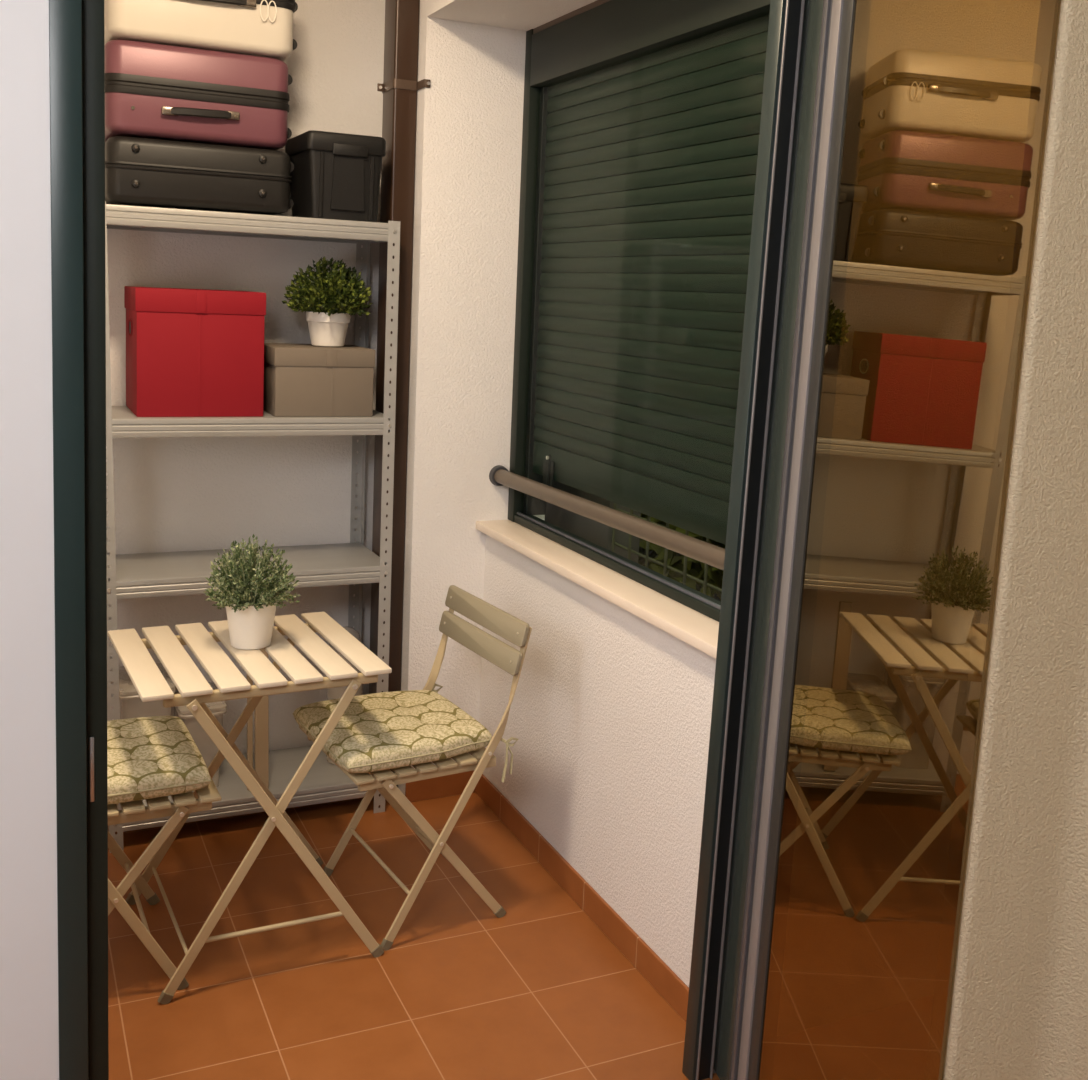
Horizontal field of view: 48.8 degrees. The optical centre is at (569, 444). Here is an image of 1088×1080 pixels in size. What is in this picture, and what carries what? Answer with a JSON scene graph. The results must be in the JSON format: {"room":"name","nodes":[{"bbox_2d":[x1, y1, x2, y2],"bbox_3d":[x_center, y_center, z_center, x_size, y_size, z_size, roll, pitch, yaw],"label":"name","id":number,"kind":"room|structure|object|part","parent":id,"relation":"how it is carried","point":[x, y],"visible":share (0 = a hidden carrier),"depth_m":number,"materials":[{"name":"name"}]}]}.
{"room":"enclosed balcony","nodes":[
{"label":"enclosed balcony","id":0,"kind":"room"},
{"bbox_2d":[0,0,58,1079],"bbox_3d":[-0.721,-0.045,1.937,2.900,2.860,0.100,-1,8,-25],"label":"wall","id":1,"kind":"structure","parent":0,"point":[29,1023],"depth_m":1.86,"materials":[{"name":"white paint"}]},
{"bbox_2d":[49,0,804,1079],"bbox_3d":[-0.142,0.067,2.214,1.493,2.620,0.080,-1,8,-25],"label":"door frame","id":2,"kind":"structure","parent":1,"relation":"in","point":[76,27],"depth_m":1.96,"materials":[{"name":"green metal"}]},
{"bbox_3d":[-0.780,0.530,1.958,0.007,0.110,0.005,-1,8,-25],"label":"strike plate","id":3,"kind":"part","parent":2,"relation":"part of","materials":[{"name":"metal"}]},
{"bbox_2d":[713,0,1059,1079],"bbox_3d":[0.507,0.114,2.071,0.104,2.580,0.814,1,7,-15],"label":"door","id":4,"kind":"structure","parent":2,"relation":"attached to","point":[920,125],"depth_m":1.99,"materials":[{"name":"clear glass"}]},
{"bbox_2d":[106,0,544,794],"bbox_3d":[-1.058,-0.279,3.682,2.000,2.860,0.440,-1,8,-25],"label":"wall","id":5,"kind":"structure","parent":0,"point":[172,494],"depth_m":3.80,"materials":[{"name":"white paint"}]},
{"bbox_2d":[369,0,429,796],"bbox_3d":[-0.549,-0.269,3.779,0.099,2.860,0.206,-2,8,-30],"label":"downpipe","id":6,"kind":"object","parent":5,"relation":"attached to","point":[400,86],"visible":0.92,"depth_m":3.74,"materials":[{"name":"metal"}]},
{"bbox_2d":[405,770,474,801],"bbox_3d":[-0.424,1.118,3.939,0.240,0.082,0.009,-1,8,-25],"label":"baseboard","id":7,"kind":"structure","parent":5,"relation":"attached to","point":[454,784],"depth_m":3.93,"materials":[{"name":"tile"}]},
{"bbox_2d":[427,0,596,30],"bbox_3d":[0.101,-1.385,3.009,0.457,0.397,1.465,-1,8,-25],"label":"ceiling","id":8,"kind":"structure","parent":5,"relation":"attached to","point":[523,15],"depth_m":3.49,"materials":[{"name":"white paint"}]},
{"bbox_2d":[108,792,719,1079],"bbox_3d":[0.044,1.526,1.427,3.600,0.060,5.850,-1,8,-25],"label":"floor","id":9,"kind":"structure","parent":0,"point":[537,990],"depth_m":2.93,"materials":[{"name":"tile"}]},
{"bbox_2d":[108,774,221,989],"bbox_3d":[-1.125,0.857,2.891,0.473,0.812,0.458,-1,8,-27],"label":"folding chair","id":10,"kind":"object","parent":9,"relation":"on","point":[183,803],"visible":0.2,"depth_m":2.77,"materials":[{"name":"wood"}]},
{"bbox_3d":[-1.257,0.829,3.060,0.394,0.792,0.024,-1,8,-27],"label":"leg","id":11,"kind":"part","parent":10,"relation":"part of","materials":[{"name":"beige wood"}]},
{"bbox_3d":[-1.062,0.885,2.686,0.394,0.792,0.024,-1,8,-27],"label":"leg","id":12,"kind":"part","parent":10,"relation":"part of","materials":[{"name":"beige wood"}]},
{"bbox_3d":[-1.053,1.055,2.729,0.361,0.447,0.008,-1,8,-27],"label":"seat leg","id":13,"kind":"part","parent":10,"relation":"part of","materials":[{"name":"beige wood"}]},
{"bbox_2d":[107,716,210,804],"bbox_3d":[-1.134,0.788,2.876,0.465,0.139,0.484,-1,8,-27],"label":"seat cushion","id":14,"kind":"object","parent":10,"relation":"on","point":[154,756],"visible":0.45,"depth_m":2.81,"materials":[{"name":"fabric"}]},
{"bbox_3d":[-1.012,0.847,2.737,0.380,0.028,0.018,-1,8,-27],"label":"seat rail","id":15,"kind":"part","parent":10,"relation":"part of","materials":[{"name":"beige wood"}]},
{"bbox_2d":[107,612,391,1004],"bbox_3d":[-0.831,0.882,3.055,0.578,0.745,0.558,-1,8,-28],"label":"folding table","id":16,"kind":"object","parent":9,"relation":"on","point":[146,677],"visible":0.97,"depth_m":2.88,"materials":[{"name":"wood"}]},
{"bbox_3d":[-0.955,0.857,3.251,0.462,0.714,0.008,-1,8,-28],"label":"leg","id":17,"kind":"part","parent":16,"relation":"part of","materials":[{"name":"beige wood"}]},
{"bbox_3d":[-0.908,0.509,3.205,0.502,0.026,0.018,-1,8,-28],"label":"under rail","id":18,"kind":"part","parent":16,"relation":"part of","materials":[{"name":"beige wood"}]},
{"bbox_3d":[-0.908,0.854,3.287,0.475,0.715,0.008,-1,8,-28],"label":"leg","id":19,"kind":"part","parent":16,"relation":"part of","materials":[{"name":"beige wood"}]},
{"bbox_2d":[204,534,300,649],"bbox_3d":[-0.805,0.366,3.028,0.239,0.285,0.238,5,8,18],"label":"potted herb","id":20,"kind":"object","parent":16,"relation":"on","point":[250,612],"visible":1,"depth_m":2.99,"materials":[{"name":"plant"}]},
{"bbox_2d":[226,601,276,649],"bbox_3d":[-0.808,0.449,3.039,0.128,0.118,0.128,5,8,18],"label":"pot","id":21,"kind":"object","parent":20,"relation":"attached to","point":[251,628],"depth_m":2.99,"materials":[{"name":"white ceramic"}]},
{"bbox_3d":[-0.721,0.921,2.822,0.462,0.714,0.008,-1,8,-28],"label":"leg","id":22,"kind":"part","parent":16,"relation":"part of","materials":[{"name":"beige wood"}]},
{"bbox_3d":[-0.689,0.570,2.803,0.502,0.026,0.018,-1,8,-28],"label":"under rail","id":23,"kind":"part","parent":16,"relation":"part of","materials":[{"name":"beige wood"}]},
{"bbox_3d":[-0.665,0.921,2.841,0.475,0.715,0.008,-1,8,-28],"label":"leg","id":24,"kind":"part","parent":16,"relation":"part of","materials":[{"name":"beige wood"}]},
{"bbox_2d":[105,201,399,852],"bbox_3d":[-1.010,0.233,3.672,0.861,1.852,0.353,-1,8,-25],"label":"metal shelving unit","id":25,"kind":"object","parent":9,"relation":"on","point":[160,574],"visible":0.46,"depth_m":3.61,"materials":[{"name":"metal"}]},
{"bbox_3d":[-1.297,0.258,3.365,0.078,1.852,0.037,-1,8,-25],"label":"post","id":26,"kind":"part","parent":25,"relation":"part of","materials":[{"name":"grey metal"}]},
{"bbox_2d":[119,696,127,703],"bbox_3d":[-1.302,0.871,3.662,0.160,0.340,0.250,-1,8,-25],"label":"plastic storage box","id":27,"kind":"object","parent":25,"relation":"on","point":[123,700],"visible":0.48,"depth_m":3.73,"materials":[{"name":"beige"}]},
{"bbox_2d":[173,691,210,756],"bbox_3d":[-1.159,0.907,3.735,0.140,0.264,0.250,-1,8,-25],"label":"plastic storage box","id":28,"kind":"object","parent":25,"relation":"on","point":[205,748],"visible":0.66,"depth_m":3.86,"materials":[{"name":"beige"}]},
{"bbox_2d":[124,286,265,416],"bbox_3d":[-1.117,-0.280,3.562,0.360,0.362,0.322,-1,8,-25],"label":"box","id":29,"kind":"object","parent":25,"relation":"on","point":[190,352],"visible":1,"depth_m":3.42,"materials":[{"name":"cardboard"}]},
{"bbox_3d":[-1.111,-0.427,3.544,0.359,0.066,0.320,-1,8,-25],"label":"lid","id":30,"kind":"part","parent":29,"relation":"part of","materials":[{"name":"red cardboard"}]},
{"bbox_2d":[105,136,293,214],"bbox_3d":[-1.088,-0.773,3.490,0.518,0.176,0.358,-1,8,-25],"label":"suitcase","id":31,"kind":"object","parent":25,"relation":"on","point":[145,172],"visible":0.89,"depth_m":3.33,"materials":[{"name":"black plastic"}]},
{"bbox_2d":[105,40,292,149],"bbox_3d":[-1.079,-0.989,3.453,0.512,0.246,0.374,-1,8,-25],"label":"suitcase","id":32,"kind":"object","parent":31,"relation":"on","point":[153,91],"visible":0.91,"depth_m":3.30,"materials":[{"name":"pink plastic"}]},
{"bbox_3d":[-1.090,-0.910,3.271,0.046,0.023,0.018,-1,8,-25],"label":"handle mount","id":33,"kind":"part","parent":32,"relation":"part of","materials":[{"name":"silver metal"}]},
{"bbox_2d":[104,0,297,60],"bbox_3d":[-1.060,-1.242,3.425,0.519,0.248,0.374,-1,8,-25],"label":"suitcase","id":34,"kind":"object","parent":32,"relation":"on","point":[262,28],"visible":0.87,"depth_m":3.30,"materials":[{"name":"white plastic"}]},
{"bbox_3d":[-0.971,-1.220,3.273,0.186,0.024,0.020,-1,8,-25],"label":"carry handle","id":35,"kind":"part","parent":34,"relation":"part of","materials":[{"name":"black plastic"}]},
{"bbox_3d":[-0.894,-1.224,3.318,0.051,0.023,0.018,-1,8,-25],"label":"handle mount","id":36,"kind":"part","parent":34,"relation":"part of","materials":[{"name":"silver metal"}]},
{"bbox_3d":[-1.013,-0.912,3.298,0.169,0.025,0.020,-1,8,-25],"label":"carry handle","id":37,"kind":"part","parent":32,"relation":"part of","materials":[{"name":"black plastic"}]},
{"bbox_3d":[-0.943,-0.917,3.340,0.046,0.023,0.018,-1,8,-25],"label":"handle mount","id":38,"kind":"part","parent":32,"relation":"part of","materials":[{"name":"silver metal"}]},
{"bbox_2d":[247,648,268,789],"bbox_3d":[-0.949,0.762,3.648,0.058,0.587,0.079,-1,8,-25],"label":"wooden board","id":39,"kind":"object","parent":25,"relation":"on","point":[261,712],"visible":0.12,"depth_m":3.65,"materials":[{"name":"beige wood"}]},
{"bbox_2d":[263,343,375,416],"bbox_3d":[-0.786,-0.203,3.697,0.303,0.204,0.273,-1,8,-25],"label":"box","id":40,"kind":"object","parent":25,"relation":"on","point":[301,380],"visible":0.87,"depth_m":3.58,"materials":[{"name":"beige cardboard"}]},
{"bbox_3d":[-0.783,-0.277,3.689,0.303,0.054,0.271,-1,8,-25],"label":"lid","id":41,"kind":"part","parent":40,"relation":"part of","materials":[{"name":"beige cardboard"}]},
{"bbox_2d":[282,256,372,346],"bbox_3d":[-0.740,-0.440,3.677,0.268,0.273,0.278,-4,10,-44],"label":"boxwood","id":42,"kind":"object","parent":40,"relation":"on","point":[328,301],"visible":1,"depth_m":3.62,"materials":[{"name":"plant"}]},
{"bbox_2d":[306,311,349,346],"bbox_3d":[-0.743,-0.356,3.687,0.134,0.104,0.134,-4,10,-44],"label":"pot","id":43,"kind":"object","parent":42,"relation":"attached to","point":[325,329],"depth_m":3.64,"materials":[{"name":"white ceramic"}]},
{"bbox_2d":[285,130,385,221],"bbox_3d":[-0.716,-0.804,3.643,0.236,0.248,0.320,-1,8,-25],"label":"storage tote","id":44,"kind":"object","parent":25,"relation":"on","point":[337,176],"visible":0.93,"depth_m":3.52,"materials":[{"name":"black plastic"}]},
{"bbox_3d":[-0.713,-0.900,3.634,0.236,0.054,0.314,-1,8,-25],"label":"lid","id":45,"kind":"part","parent":44,"relation":"part of","materials":[{"name":"black plastic"}]},
{"bbox_3d":[-0.646,-0.783,3.515,0.103,0.187,0.026,-1,8,-25],"label":"latch handle","id":46,"kind":"part","parent":44,"relation":"part of","materials":[{"name":"black plastic"}]},
{"bbox_3d":[-0.706,0.206,3.991,0.037,1.852,0.037,-1,8,-25],"label":"post","id":47,"kind":"part","parent":25,"relation":"part of","materials":[{"name":"grey metal"}]},
{"bbox_3d":[-0.572,0.247,3.711,0.037,1.852,0.037,-1,8,-25],"label":"post","id":48,"kind":"part","parent":25,"relation":"part of","materials":[{"name":"grey metal"}]},
{"bbox_2d":[299,585,531,950],"bbox_3d":[-0.432,0.844,3.234,0.473,0.812,0.458,-2,8,-31],"label":"folding chair","id":49,"kind":"object","parent":9,"relation":"on","point":[516,631],"visible":0.7,"depth_m":3.13,"materials":[{"name":"wood"}]},
{"bbox_3d":[-0.509,0.816,3.434,0.394,0.792,0.024,-2,8,-31],"label":"leg","id":50,"kind":"part","parent":49,"relation":"part of","materials":[{"name":"beige wood"}]},
{"bbox_3d":[-0.531,0.990,3.433,0.361,0.447,0.008,-2,8,-31],"label":"seat leg","id":51,"kind":"part","parent":49,"relation":"part of","materials":[{"name":"beige wood"}]},
{"bbox_2d":[292,684,518,782],"bbox_3d":[-0.451,0.778,3.199,0.465,0.139,0.484,-2,8,-31],"label":"seat cushion","id":52,"kind":"object","parent":49,"relation":"on","point":[380,731],"visible":0.94,"depth_m":3.10,"materials":[{"name":"fabric"}]},
{"bbox_3d":[-0.359,0.835,3.058,0.380,0.028,0.018,-2,8,-31],"label":"seat rail","id":53,"kind":"part","parent":49,"relation":"part of","materials":[{"name":"beige wood"}]},
{"bbox_3d":[-0.322,1.042,3.093,0.361,0.447,0.008,-2,8,-31],"label":"seat leg","id":54,"kind":"part","parent":49,"relation":"part of","materials":[{"name":"beige wood"}]},
{"bbox_3d":[-0.287,0.871,3.074,0.394,0.792,0.024,-2,8,-31],"label":"leg","id":55,"kind":"part","parent":49,"relation":"part of","materials":[{"name":"beige wood"}]},
{"bbox_2d":[479,535,715,986],"bbox_3d":[0.113,0.808,3.343,0.208,0.893,1.454,-1,8,-25],"label":"wall","id":56,"kind":"structure","parent":0,"point":[610,713],"depth_m":3.12,"materials":[{"name":"white paint"}]},
{"bbox_2d":[475,774,688,1021],"bbox_3d":[-0.003,1.211,3.347,0.010,0.082,1.454,-1,8,-25],"label":"baseboard","id":57,"kind":"structure","parent":56,"relation":"attached to","point":[644,959],"depth_m":3.21,"materials":[{"name":"tile"}]},
{"bbox_2d":[476,0,770,658],"bbox_3d":[0.163,-0.413,3.187,0.271,1.570,1.454,-1,8,-25],"label":"window","id":58,"kind":"structure","parent":56,"relation":"in","point":[642,118],"depth_m":3.18,"materials":[{"name":"green metal"}]},
{"bbox_3d":[0.154,-0.431,3.217,0.060,1.543,1.390,-1,8,-25],"label":"frame","id":59,"kind":"part","parent":58,"relation":"part of","materials":[{"name":"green metal"}]},
{"bbox_3d":[0.190,-1.187,3.123,0.056,0.016,1.296,-1,8,-25],"label":"rail","id":60,"kind":"part","parent":58,"relation":"part of","materials":[{"name":"metal"}]},
{"bbox_3d":[0.070,0.353,3.255,0.141,0.026,1.453,-1,8,-25],"label":"sill","id":61,"kind":"part","parent":58,"relation":"part of","materials":[{"name":"stone"}]},
{"bbox_3d":[0.066,0.185,3.268,0.068,0.077,1.385,-1,8,-25],"label":"handrail","id":62,"kind":"part","parent":58,"relation":"part of","materials":[{"name":"brown metal"}]},
{"bbox_3d":[0.122,0.322,3.312,0.057,0.025,1.296,-1,8,-25],"label":"rail","id":63,"kind":"part","parent":58,"relation":"part of","materials":[{"name":"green metal"}]},
{"bbox_2d":[533,15,768,544],"bbox_3d":[0.178,-0.433,3.228,0.018,1.214,1.240,-1,8,-25],"label":"roller shutter","id":64,"kind":"object","parent":58,"relation":"attached to","point":[647,161],"depth_m":3.15,"materials":[{"name":"green plastic"}]},
{"bbox_3d":[0.435,0.683,3.777,0.750,0.260,1.860,-1,8,-25],"label":"trim","id":65,"kind":"structure","parent":56,"relation":"attached to","visible":0},
{"bbox_2d":[545,480,640,562],"bbox_3d":[0.056,0.040,4.145,0.120,0.890,0.610,-1,8,-25],"label":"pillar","id":66,"kind":"structure","parent":65,"relation":"on","point":[598,533],"depth_m":3.99,"materials":[{"name":"concrete"}]},
{"bbox_2d":[611,503,721,593],"bbox_3d":[0.395,0.283,3.336,0.018,0.640,1.170,-1,8,-25],"label":"fence","id":67,"kind":"object","parent":65,"relation":"on","point":[705,584],"visible":0.09,"depth_m":3.56,"materials":[{"name":"green metal"}]},
{"bbox_2d":[638,513,725,599],"bbox_3d":[0.514,0.155,3.700,0.274,0.785,1.638,-1,8,-25],"label":"hedge","id":68,"kind":"object","parent":65,"relation":"on","point":[695,568],"visible":0.05,"depth_m":3.88,"materials":[{"name":"green plant"}]},
{"bbox_2d":[942,0,1087,1079],"bbox_3d":[1.050,0.106,1.359,0.590,2.860,1.240,-1,8,-25],"label":"wall","id":69,"kind":"structure","parent":0,"point":[1018,1010],"depth_m":1.73,"materials":[{"name":"beige paint"}]}
]}

